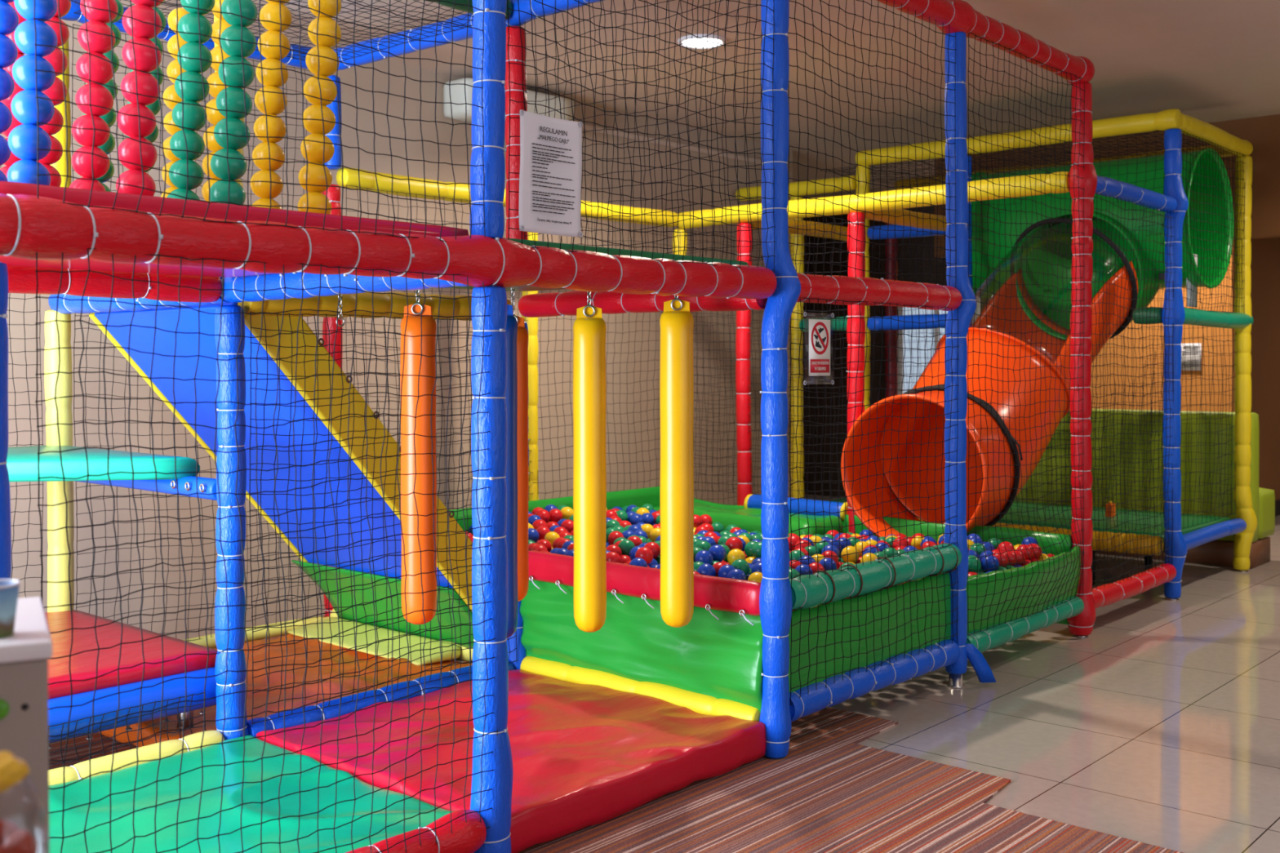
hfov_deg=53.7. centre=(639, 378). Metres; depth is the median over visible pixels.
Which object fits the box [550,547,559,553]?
ball
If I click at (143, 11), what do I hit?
string
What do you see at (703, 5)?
safety net
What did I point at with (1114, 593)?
rail
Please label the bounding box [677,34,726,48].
recessed light
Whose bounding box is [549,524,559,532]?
ball
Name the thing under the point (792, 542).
ball
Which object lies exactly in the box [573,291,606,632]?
bag
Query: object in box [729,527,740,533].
ball
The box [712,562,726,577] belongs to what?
ball
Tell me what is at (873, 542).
ball
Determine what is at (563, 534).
ball
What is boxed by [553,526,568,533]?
ball
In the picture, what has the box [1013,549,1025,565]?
ball
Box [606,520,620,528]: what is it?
ball
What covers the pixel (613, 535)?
ball
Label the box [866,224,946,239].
rail
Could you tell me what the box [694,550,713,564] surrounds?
ball
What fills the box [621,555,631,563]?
ball
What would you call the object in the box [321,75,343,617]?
post
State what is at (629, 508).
ball
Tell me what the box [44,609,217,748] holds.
step
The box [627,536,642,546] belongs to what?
ball
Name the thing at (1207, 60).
ceiling
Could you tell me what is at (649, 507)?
ball
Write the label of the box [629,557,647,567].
ball
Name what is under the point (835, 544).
ball
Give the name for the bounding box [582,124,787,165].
trim
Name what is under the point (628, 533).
ball
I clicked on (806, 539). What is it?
ball
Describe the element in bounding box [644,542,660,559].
ball
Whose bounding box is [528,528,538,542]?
ball
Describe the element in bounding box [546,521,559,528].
ball
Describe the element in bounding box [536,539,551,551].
ball
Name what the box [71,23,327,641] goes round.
safety net
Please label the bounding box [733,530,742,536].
ball
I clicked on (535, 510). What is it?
ball
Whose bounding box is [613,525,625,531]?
ball
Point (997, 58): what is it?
safety net
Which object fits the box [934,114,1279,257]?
wall header
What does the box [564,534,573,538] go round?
ball
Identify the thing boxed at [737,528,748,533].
ball
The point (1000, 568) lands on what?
ball
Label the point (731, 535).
ball
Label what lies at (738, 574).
ball
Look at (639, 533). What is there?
ball
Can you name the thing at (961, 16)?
rail
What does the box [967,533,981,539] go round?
ball
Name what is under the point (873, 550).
ball
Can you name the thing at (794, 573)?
ball
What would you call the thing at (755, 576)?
ball
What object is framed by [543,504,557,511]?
ball
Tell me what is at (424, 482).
bag
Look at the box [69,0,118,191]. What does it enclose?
string
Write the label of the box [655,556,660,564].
ball
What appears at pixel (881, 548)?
ball
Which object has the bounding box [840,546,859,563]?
ball
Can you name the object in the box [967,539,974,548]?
ball
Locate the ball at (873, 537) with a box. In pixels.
[866,535,880,542]
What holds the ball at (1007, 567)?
in the pit
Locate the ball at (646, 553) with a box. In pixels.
[635,546,653,564]
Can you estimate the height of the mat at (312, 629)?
0.055 m
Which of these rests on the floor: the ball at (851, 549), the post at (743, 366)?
the post at (743, 366)
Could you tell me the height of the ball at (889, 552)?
0.076 m
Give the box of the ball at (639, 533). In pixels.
[634,529,648,539]
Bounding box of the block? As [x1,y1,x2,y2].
[1105,501,1115,516]
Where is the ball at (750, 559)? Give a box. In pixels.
[745,556,755,563]
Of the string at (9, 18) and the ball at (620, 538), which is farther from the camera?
the ball at (620, 538)
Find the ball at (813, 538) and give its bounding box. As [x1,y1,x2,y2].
[808,535,822,546]
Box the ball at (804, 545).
[794,539,811,549]
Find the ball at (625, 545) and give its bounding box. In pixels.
[617,539,635,556]
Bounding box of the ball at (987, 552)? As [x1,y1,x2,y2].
[979,550,993,562]
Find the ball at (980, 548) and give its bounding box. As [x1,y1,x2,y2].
[968,542,986,556]
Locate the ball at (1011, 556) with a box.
[1003,550,1017,566]
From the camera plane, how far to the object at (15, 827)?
1.04 m
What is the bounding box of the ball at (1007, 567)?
[1004,565,1013,569]
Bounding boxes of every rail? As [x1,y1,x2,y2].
[0,193,777,299]
[7,265,222,302]
[48,276,229,314]
[48,730,224,785]
[60,0,311,69]
[183,616,324,648]
[220,271,466,302]
[237,292,513,320]
[246,659,514,737]
[329,608,473,662]
[333,0,604,70]
[336,167,679,227]
[345,809,486,852]
[425,0,512,20]
[518,290,767,317]
[520,656,759,721]
[676,171,1069,228]
[735,175,857,200]
[743,493,848,520]
[746,218,847,241]
[789,542,961,609]
[789,639,960,722]
[796,272,962,311]
[799,316,847,332]
[855,108,1182,165]
[862,208,967,231]
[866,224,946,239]
[866,313,947,330]
[875,0,1094,84]
[893,144,1234,190]
[917,517,1163,555]
[965,595,1084,653]
[1091,563,1176,608]
[1094,175,1177,212]
[1132,306,1162,324]
[1179,113,1253,156]
[1182,518,1246,550]
[1183,307,1253,328]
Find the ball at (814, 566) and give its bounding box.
[808,562,824,573]
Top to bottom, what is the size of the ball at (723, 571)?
0.075 m
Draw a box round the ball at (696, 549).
[693,546,702,562]
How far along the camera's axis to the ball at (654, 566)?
5.24 m
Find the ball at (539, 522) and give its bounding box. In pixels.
[532,519,547,529]
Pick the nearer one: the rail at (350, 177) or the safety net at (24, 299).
the safety net at (24, 299)
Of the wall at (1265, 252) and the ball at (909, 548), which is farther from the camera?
the wall at (1265, 252)
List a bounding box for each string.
[0,0,18,181]
[0,1,27,177]
[7,0,57,185]
[36,0,71,186]
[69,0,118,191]
[83,0,124,191]
[115,0,163,195]
[125,0,166,172]
[160,6,188,197]
[167,0,214,200]
[201,0,231,201]
[209,0,257,204]
[249,0,292,208]
[297,0,342,213]
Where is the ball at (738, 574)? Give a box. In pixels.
[726,568,746,580]
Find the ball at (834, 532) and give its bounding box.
[826,529,838,537]
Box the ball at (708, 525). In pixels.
[701,523,714,531]
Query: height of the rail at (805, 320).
0.094 m
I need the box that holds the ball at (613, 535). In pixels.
[608,531,623,545]
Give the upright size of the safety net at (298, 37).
0.020 m
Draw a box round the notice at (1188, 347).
[1181,342,1201,370]
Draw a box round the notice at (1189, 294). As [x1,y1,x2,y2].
[1186,253,1197,307]
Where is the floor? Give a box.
[281,494,1279,852]
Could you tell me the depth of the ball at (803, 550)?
5.29 m
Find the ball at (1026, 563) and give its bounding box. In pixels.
[1022,559,1031,566]
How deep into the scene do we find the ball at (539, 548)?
5.46 m
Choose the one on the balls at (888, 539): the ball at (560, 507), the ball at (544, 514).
the ball at (544, 514)
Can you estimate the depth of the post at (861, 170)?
7.91 m
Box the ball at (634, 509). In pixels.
[631,506,640,512]
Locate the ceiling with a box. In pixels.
[120,0,1279,199]
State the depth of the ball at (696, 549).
5.23 m
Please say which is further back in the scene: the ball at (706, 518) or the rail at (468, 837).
the ball at (706, 518)
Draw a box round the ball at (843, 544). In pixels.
[837,537,852,553]
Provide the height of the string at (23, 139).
1.198 m
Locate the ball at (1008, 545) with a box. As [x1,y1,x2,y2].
[997,541,1014,551]
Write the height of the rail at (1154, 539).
0.119 m
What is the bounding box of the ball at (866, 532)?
[859,529,873,536]
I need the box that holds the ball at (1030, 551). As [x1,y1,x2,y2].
[1017,544,1033,559]
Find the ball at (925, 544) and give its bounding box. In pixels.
[920,541,936,549]
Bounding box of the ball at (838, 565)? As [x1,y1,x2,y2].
[836,561,843,568]
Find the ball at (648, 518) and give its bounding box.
[641,512,653,525]
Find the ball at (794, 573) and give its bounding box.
[788,568,799,579]
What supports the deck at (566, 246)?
on the rail at (551, 304)
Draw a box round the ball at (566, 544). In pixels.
[561,540,573,549]
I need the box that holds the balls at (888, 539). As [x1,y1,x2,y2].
[364,508,991,591]
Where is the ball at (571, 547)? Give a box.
[567,542,573,550]
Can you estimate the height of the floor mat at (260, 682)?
0.146 m
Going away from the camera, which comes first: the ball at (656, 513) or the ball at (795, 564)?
the ball at (795, 564)
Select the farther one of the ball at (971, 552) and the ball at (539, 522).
the ball at (539, 522)
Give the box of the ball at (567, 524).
[560,519,573,533]
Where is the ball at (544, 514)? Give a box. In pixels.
[535,509,550,523]
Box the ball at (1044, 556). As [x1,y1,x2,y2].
[1038,553,1048,560]
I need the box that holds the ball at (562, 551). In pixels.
[554,547,568,555]
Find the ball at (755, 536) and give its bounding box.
[751,533,762,541]
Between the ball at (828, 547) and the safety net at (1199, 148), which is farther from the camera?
the safety net at (1199, 148)
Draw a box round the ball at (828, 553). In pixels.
[821,550,838,564]
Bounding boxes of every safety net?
[0,133,44,604]
[32,0,485,241]
[35,248,497,852]
[48,692,205,769]
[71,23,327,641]
[73,0,473,61]
[248,311,517,724]
[345,184,680,507]
[506,0,775,271]
[524,0,763,261]
[684,214,848,501]
[687,230,794,505]
[787,0,956,288]
[789,297,958,705]
[819,130,1231,187]
[868,130,1164,535]
[897,157,1233,515]
[967,32,1084,635]
[1089,192,1173,591]
[1179,324,1235,528]
[1181,130,1244,313]
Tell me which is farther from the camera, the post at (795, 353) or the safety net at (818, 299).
the post at (795, 353)
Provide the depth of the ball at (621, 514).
6.48 m
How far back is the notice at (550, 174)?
3.20 m
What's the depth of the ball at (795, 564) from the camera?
5.01 m
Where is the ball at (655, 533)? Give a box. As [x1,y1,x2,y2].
[649,528,660,542]
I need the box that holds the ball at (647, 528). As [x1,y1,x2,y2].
[640,524,653,538]
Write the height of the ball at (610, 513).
0.076 m
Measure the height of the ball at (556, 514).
0.076 m
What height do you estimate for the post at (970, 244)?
2.460 m
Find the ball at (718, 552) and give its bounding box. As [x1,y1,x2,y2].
[708,544,726,562]
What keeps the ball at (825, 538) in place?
on the balls at (888, 539)
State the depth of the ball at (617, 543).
5.53 m
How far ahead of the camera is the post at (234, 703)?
3.88 m
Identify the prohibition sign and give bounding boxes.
[803,311,834,385]
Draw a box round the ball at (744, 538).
[737,535,750,543]
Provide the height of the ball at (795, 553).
0.076 m
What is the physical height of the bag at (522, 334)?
1.076 m
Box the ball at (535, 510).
[531,506,542,515]
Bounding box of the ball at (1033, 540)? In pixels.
[1021,537,1038,545]
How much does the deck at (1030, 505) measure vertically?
0.334 m
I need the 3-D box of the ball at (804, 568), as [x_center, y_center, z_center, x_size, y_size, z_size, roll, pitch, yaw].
[0.642,0.766,4.958,0.076,0.076,0.075,0,1,-14]
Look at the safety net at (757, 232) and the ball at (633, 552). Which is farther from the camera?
the safety net at (757, 232)
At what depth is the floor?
4.50 m
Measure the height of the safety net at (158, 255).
1.354 m
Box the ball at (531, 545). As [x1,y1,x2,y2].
[528,542,537,550]
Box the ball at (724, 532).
[719,530,730,536]
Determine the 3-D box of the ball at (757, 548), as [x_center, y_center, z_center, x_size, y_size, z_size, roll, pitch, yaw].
[0.512,0.729,5.352,0.075,0.076,0.075,0,1,-1]
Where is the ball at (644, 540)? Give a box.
[637,536,648,542]
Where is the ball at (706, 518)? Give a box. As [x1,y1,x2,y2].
[700,514,712,524]
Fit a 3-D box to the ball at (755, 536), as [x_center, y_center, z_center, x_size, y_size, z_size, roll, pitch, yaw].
[0.544,0.767,5.931,0.075,0.075,0.076,0,1,-25]
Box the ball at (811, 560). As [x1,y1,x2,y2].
[799,555,815,564]
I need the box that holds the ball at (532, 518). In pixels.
[528,515,541,524]
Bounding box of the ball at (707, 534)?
[703,531,716,537]
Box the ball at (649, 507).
[641,503,654,511]
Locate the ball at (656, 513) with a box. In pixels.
[651,511,660,524]
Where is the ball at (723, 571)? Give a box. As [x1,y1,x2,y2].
[718,564,735,577]
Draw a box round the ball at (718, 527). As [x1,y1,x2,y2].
[711,522,724,533]
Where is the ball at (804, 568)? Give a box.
[795,564,813,575]
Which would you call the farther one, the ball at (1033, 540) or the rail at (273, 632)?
the ball at (1033, 540)
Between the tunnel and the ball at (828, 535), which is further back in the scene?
the tunnel
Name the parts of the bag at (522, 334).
chain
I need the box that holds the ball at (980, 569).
[978,566,986,573]
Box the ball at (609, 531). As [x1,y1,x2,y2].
[605,527,617,542]
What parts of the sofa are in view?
seat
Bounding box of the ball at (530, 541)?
[528,539,534,545]
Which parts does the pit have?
panel, panel, panel, panel, panel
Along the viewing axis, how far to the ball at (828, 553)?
5.20 m
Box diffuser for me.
[682,38,721,47]
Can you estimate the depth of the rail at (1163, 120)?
7.13 m
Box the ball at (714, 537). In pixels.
[708,534,719,544]
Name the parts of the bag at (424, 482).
chain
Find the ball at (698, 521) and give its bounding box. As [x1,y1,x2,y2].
[693,514,702,528]
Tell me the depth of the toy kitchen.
1.31 m
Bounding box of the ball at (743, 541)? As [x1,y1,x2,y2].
[737,537,746,551]
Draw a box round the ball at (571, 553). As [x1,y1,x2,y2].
[564,550,573,556]
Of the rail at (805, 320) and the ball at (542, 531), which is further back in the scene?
the rail at (805, 320)
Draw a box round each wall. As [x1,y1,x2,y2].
[0,4,792,639]
[802,205,1235,497]
[1250,236,1279,500]
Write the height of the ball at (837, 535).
0.076 m
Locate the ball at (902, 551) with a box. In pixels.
[897,549,906,555]
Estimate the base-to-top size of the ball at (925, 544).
0.075 m
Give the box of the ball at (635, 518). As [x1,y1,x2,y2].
[629,513,644,524]
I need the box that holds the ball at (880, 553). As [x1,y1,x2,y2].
[873,551,888,559]
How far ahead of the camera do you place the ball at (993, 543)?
5.68 m
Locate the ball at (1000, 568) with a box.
[996,566,1007,570]
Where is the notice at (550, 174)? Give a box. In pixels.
[518,109,582,237]
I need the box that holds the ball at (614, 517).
[609,515,622,522]
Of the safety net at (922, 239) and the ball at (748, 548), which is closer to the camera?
the ball at (748, 548)
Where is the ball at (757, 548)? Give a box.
[751,542,761,558]
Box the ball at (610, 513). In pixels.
[606,509,617,517]
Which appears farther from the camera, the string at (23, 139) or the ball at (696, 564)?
the ball at (696, 564)
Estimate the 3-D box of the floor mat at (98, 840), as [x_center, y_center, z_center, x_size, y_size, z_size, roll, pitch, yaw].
[-1.219,1.163,3.064,1.095,0.128,1.285,1,1,42]
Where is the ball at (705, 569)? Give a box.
[697,563,715,576]
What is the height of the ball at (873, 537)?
0.076 m
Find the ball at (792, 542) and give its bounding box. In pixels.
[787,535,801,551]
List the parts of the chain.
chain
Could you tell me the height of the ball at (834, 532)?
0.075 m
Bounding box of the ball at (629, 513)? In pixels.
[626,511,635,521]
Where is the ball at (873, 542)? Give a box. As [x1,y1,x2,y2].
[866,539,876,545]
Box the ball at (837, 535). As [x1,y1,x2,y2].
[834,533,843,538]
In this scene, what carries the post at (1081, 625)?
on the floor
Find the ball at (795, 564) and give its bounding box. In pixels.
[789,560,801,568]
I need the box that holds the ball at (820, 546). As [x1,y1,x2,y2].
[814,541,829,554]
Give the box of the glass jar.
[0,751,49,850]
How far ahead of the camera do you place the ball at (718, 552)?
5.21 m
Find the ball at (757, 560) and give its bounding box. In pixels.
[751,557,761,564]
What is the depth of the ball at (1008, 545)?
5.61 m
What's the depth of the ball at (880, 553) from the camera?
5.23 m
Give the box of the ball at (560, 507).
[557,505,567,511]
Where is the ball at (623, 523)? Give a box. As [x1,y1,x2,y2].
[618,520,631,527]
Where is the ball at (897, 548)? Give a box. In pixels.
[894,545,905,550]
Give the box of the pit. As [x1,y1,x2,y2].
[345,486,1080,712]
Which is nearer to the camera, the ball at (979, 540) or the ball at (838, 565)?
the ball at (838, 565)
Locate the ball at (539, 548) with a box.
[531,544,547,551]
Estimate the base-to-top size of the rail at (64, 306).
0.099 m
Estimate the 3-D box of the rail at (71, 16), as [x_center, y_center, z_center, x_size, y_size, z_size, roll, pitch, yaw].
[-1.773,-1.391,5.126,0.103,0.100,1.181,1,1,42]
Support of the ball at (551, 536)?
on the balls at (888, 539)
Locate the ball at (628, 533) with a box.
[622,529,635,539]
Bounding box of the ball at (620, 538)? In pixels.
[613,537,626,544]
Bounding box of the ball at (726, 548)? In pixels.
[719,544,730,560]
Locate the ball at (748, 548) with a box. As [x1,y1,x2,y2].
[744,541,757,557]
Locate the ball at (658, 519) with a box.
[655,515,660,524]
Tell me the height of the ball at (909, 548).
0.076 m
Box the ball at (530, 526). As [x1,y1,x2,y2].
[528,523,533,528]
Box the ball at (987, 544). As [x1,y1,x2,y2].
[980,542,995,551]
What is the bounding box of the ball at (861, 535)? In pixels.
[858,534,869,539]
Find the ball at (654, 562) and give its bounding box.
[648,558,657,566]
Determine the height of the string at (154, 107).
1.198 m
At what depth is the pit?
4.46 m
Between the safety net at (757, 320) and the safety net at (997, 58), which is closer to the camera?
the safety net at (997, 58)
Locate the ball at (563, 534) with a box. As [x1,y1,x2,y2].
[558,531,571,537]
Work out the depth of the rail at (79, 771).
3.64 m
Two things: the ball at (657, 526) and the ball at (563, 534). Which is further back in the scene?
the ball at (657, 526)
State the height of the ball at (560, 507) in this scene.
0.076 m
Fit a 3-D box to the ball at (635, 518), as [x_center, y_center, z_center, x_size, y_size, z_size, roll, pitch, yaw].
[-0.018,0.731,6.492,0.075,0.076,0.074,0,1,14]
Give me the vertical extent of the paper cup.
0.056 m
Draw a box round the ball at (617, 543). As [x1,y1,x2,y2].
[613,540,622,546]
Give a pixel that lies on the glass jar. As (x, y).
(13, 770)
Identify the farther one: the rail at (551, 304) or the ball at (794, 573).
the ball at (794, 573)
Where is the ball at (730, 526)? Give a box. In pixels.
[724,524,737,531]
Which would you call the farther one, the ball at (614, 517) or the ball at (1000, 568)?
the ball at (614, 517)
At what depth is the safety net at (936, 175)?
7.76 m
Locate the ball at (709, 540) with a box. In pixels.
[701,536,715,546]
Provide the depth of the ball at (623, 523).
6.18 m
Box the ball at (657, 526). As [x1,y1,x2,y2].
[652,524,660,528]
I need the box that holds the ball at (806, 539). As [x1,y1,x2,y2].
[801,537,813,546]
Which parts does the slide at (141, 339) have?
rail, rail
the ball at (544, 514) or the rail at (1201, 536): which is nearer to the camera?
the ball at (544, 514)
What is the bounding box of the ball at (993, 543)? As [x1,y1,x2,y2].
[987,537,1001,549]
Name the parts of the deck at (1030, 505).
leg, leg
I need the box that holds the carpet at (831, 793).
[48,636,1182,852]
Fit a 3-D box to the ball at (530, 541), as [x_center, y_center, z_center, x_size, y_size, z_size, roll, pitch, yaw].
[-0.495,0.756,5.631,0.074,0.076,0.076,0,1,32]
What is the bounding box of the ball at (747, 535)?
[739,533,753,541]
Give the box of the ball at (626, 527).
[623,524,631,530]
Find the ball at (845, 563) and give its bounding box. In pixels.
[839,562,853,568]
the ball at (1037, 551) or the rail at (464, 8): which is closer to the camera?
the rail at (464, 8)
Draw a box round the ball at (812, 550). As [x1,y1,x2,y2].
[804,545,819,556]
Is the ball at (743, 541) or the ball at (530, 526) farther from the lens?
the ball at (530, 526)
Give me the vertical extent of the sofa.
0.948 m
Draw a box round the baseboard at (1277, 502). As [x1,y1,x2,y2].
[1275,499,1279,516]
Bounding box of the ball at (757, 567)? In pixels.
[751,561,761,573]
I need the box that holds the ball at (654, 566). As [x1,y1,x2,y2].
[649,564,658,568]
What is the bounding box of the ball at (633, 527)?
[627,524,642,532]
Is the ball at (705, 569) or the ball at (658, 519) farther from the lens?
the ball at (658, 519)
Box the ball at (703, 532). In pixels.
[697,530,708,534]
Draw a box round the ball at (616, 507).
[611,506,623,511]
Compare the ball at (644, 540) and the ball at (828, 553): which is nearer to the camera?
the ball at (828, 553)
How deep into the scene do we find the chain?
3.99 m
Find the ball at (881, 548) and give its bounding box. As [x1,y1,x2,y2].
[875,542,889,551]
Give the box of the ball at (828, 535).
[822,533,834,538]
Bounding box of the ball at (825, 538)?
[821,537,830,540]
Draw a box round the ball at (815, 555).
[812,554,825,563]
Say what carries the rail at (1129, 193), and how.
attached to the post at (1081, 625)
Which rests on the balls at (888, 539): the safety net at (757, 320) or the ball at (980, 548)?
the ball at (980, 548)
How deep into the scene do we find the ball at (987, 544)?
5.62 m
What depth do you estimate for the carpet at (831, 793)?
3.52 m
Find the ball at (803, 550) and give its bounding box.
[794,547,808,555]
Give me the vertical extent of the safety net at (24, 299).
2.163 m
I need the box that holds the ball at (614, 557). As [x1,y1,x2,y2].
[605,551,621,563]
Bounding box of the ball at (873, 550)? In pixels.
[862,546,879,555]
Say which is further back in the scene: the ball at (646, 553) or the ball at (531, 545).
the ball at (531, 545)
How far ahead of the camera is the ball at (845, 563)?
5.05 m
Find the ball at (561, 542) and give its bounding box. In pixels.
[556,538,569,548]
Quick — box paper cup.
[0,579,20,638]
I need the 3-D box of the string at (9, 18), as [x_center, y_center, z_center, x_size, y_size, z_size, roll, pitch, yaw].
[-1.392,-0.970,2.738,0.084,1.197,0.133,1,1,43]
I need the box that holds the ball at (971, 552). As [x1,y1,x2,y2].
[968,549,979,559]
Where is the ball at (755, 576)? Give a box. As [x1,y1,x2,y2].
[747,572,762,582]
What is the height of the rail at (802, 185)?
0.098 m
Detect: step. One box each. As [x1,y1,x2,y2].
[6,445,217,500]
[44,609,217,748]
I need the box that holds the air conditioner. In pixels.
[443,77,573,122]
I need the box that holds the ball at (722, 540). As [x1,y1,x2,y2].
[717,535,730,544]
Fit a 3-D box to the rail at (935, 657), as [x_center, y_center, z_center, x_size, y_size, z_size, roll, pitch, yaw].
[0.829,1.052,4.465,0.104,0.105,1.106,1,1,42]
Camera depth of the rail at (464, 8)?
4.56 m
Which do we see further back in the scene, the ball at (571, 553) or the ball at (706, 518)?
the ball at (706, 518)
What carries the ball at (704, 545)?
on the balls at (888, 539)
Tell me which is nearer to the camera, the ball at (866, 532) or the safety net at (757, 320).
the ball at (866, 532)
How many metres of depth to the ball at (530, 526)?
5.99 m
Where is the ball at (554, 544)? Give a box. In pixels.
[552,537,564,548]
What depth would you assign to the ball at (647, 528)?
6.08 m
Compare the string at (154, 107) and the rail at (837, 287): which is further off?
the rail at (837, 287)
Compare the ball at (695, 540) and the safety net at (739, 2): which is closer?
the safety net at (739, 2)
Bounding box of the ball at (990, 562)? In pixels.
[981,555,999,572]
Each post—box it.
[0,261,11,579]
[44,22,74,612]
[213,15,248,740]
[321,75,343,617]
[469,0,513,852]
[504,26,529,669]
[521,231,538,501]
[672,229,687,255]
[735,222,752,505]
[759,0,800,759]
[790,195,804,498]
[846,212,866,533]
[855,164,870,410]
[884,222,897,490]
[943,31,996,688]
[966,155,973,327]
[1066,82,1097,637]
[1161,128,1188,600]
[1232,155,1257,572]
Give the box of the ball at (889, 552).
[882,547,898,556]
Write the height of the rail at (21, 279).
0.100 m
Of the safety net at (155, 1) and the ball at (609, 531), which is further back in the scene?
the ball at (609, 531)
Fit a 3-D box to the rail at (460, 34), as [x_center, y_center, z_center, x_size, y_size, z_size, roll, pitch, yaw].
[-0.465,-1.389,4.776,2.340,0.107,0.107,1,1,42]
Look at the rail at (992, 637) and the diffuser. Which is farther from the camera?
the diffuser
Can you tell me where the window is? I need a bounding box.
[897,295,980,395]
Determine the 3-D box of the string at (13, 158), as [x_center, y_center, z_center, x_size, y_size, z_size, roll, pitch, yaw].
[-1.587,-0.977,3.203,0.086,1.198,0.115,1,1,44]
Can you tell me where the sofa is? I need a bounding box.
[1013,408,1275,568]
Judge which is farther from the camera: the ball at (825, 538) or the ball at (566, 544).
the ball at (825, 538)
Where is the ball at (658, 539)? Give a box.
[655,535,660,541]
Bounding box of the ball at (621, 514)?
[616,510,627,520]
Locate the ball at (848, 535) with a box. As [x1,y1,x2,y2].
[837,533,851,538]
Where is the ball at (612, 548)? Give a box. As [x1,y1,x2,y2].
[605,544,622,557]
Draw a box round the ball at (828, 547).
[821,544,839,557]
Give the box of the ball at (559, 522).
[557,519,566,526]
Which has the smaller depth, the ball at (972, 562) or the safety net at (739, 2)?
the safety net at (739, 2)
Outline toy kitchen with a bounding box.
[0,596,52,852]
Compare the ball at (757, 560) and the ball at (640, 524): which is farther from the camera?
the ball at (640, 524)
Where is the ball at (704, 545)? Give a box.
[695,540,711,551]
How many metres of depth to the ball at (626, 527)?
6.11 m
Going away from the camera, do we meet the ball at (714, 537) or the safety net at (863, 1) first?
the safety net at (863, 1)
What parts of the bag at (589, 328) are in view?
chain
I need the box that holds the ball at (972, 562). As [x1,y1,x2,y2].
[968,555,981,573]
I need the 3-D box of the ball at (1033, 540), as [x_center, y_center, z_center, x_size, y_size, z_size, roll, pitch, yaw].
[1.796,0.765,5.815,0.076,0.075,0.074,0,1,33]
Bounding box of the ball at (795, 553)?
[789,550,805,559]
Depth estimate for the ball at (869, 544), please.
5.46 m
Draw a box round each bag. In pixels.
[400,289,436,624]
[505,304,518,638]
[511,286,528,601]
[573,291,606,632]
[659,295,693,627]
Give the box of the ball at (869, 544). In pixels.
[862,544,879,551]
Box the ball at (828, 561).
[818,557,836,570]
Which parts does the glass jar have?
lid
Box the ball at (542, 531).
[536,525,550,540]
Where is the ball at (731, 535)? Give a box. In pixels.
[724,533,737,537]
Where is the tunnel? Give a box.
[971,147,1233,340]
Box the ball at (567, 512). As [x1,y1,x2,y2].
[560,506,573,519]
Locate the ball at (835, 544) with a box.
[826,538,841,552]
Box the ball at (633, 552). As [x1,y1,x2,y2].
[629,546,641,560]
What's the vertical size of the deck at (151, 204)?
0.085 m
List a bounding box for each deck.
[0,181,468,277]
[444,238,748,291]
[826,497,1231,585]
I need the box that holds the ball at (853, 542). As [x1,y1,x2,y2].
[848,537,860,546]
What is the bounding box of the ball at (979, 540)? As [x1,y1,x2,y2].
[969,537,982,543]
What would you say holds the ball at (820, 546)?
in the pit
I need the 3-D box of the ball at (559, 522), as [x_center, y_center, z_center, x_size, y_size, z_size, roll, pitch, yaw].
[-0.373,0.725,6.193,0.075,0.075,0.075,0,1,14]
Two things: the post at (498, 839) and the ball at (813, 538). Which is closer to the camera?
the post at (498, 839)
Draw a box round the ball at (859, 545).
[854,541,869,556]
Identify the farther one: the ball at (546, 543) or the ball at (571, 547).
the ball at (546, 543)
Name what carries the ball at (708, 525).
in the pit
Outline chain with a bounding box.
[335,293,345,327]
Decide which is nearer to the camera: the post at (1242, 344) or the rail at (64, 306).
the rail at (64, 306)
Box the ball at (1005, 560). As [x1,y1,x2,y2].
[992,551,1008,567]
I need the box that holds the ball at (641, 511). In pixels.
[635,507,649,515]
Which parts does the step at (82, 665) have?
leg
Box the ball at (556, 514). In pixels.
[548,508,562,523]
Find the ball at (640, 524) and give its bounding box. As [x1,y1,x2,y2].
[635,522,644,526]
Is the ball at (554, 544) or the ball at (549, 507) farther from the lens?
the ball at (549, 507)
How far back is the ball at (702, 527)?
6.18 m
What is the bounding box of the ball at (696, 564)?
[693,561,704,571]
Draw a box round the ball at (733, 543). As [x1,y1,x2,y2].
[724,537,742,550]
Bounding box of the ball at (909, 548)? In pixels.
[902,546,917,551]
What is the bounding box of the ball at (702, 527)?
[694,524,710,533]
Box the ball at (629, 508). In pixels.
[625,504,636,512]
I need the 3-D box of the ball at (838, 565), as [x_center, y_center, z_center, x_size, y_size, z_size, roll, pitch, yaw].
[0.828,0.797,5.235,0.074,0.075,0.076,0,1,-11]
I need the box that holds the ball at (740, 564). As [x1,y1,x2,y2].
[731,559,749,575]
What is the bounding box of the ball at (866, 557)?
[860,552,877,563]
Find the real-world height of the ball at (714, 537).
0.076 m
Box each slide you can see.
[88,302,474,648]
[840,217,1137,545]
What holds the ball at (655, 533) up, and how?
on the balls at (888, 539)
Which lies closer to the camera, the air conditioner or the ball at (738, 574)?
the ball at (738, 574)
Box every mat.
[48,735,453,852]
[98,633,472,747]
[256,669,765,852]
[287,616,460,665]
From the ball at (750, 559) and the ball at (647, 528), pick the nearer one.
the ball at (750, 559)
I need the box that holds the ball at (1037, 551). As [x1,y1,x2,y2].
[1027,543,1042,559]
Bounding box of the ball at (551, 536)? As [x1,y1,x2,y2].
[543,531,559,546]
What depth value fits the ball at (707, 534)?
5.89 m
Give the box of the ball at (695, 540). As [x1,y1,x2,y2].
[693,537,701,545]
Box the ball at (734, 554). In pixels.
[727,548,745,565]
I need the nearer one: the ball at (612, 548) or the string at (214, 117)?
the string at (214, 117)

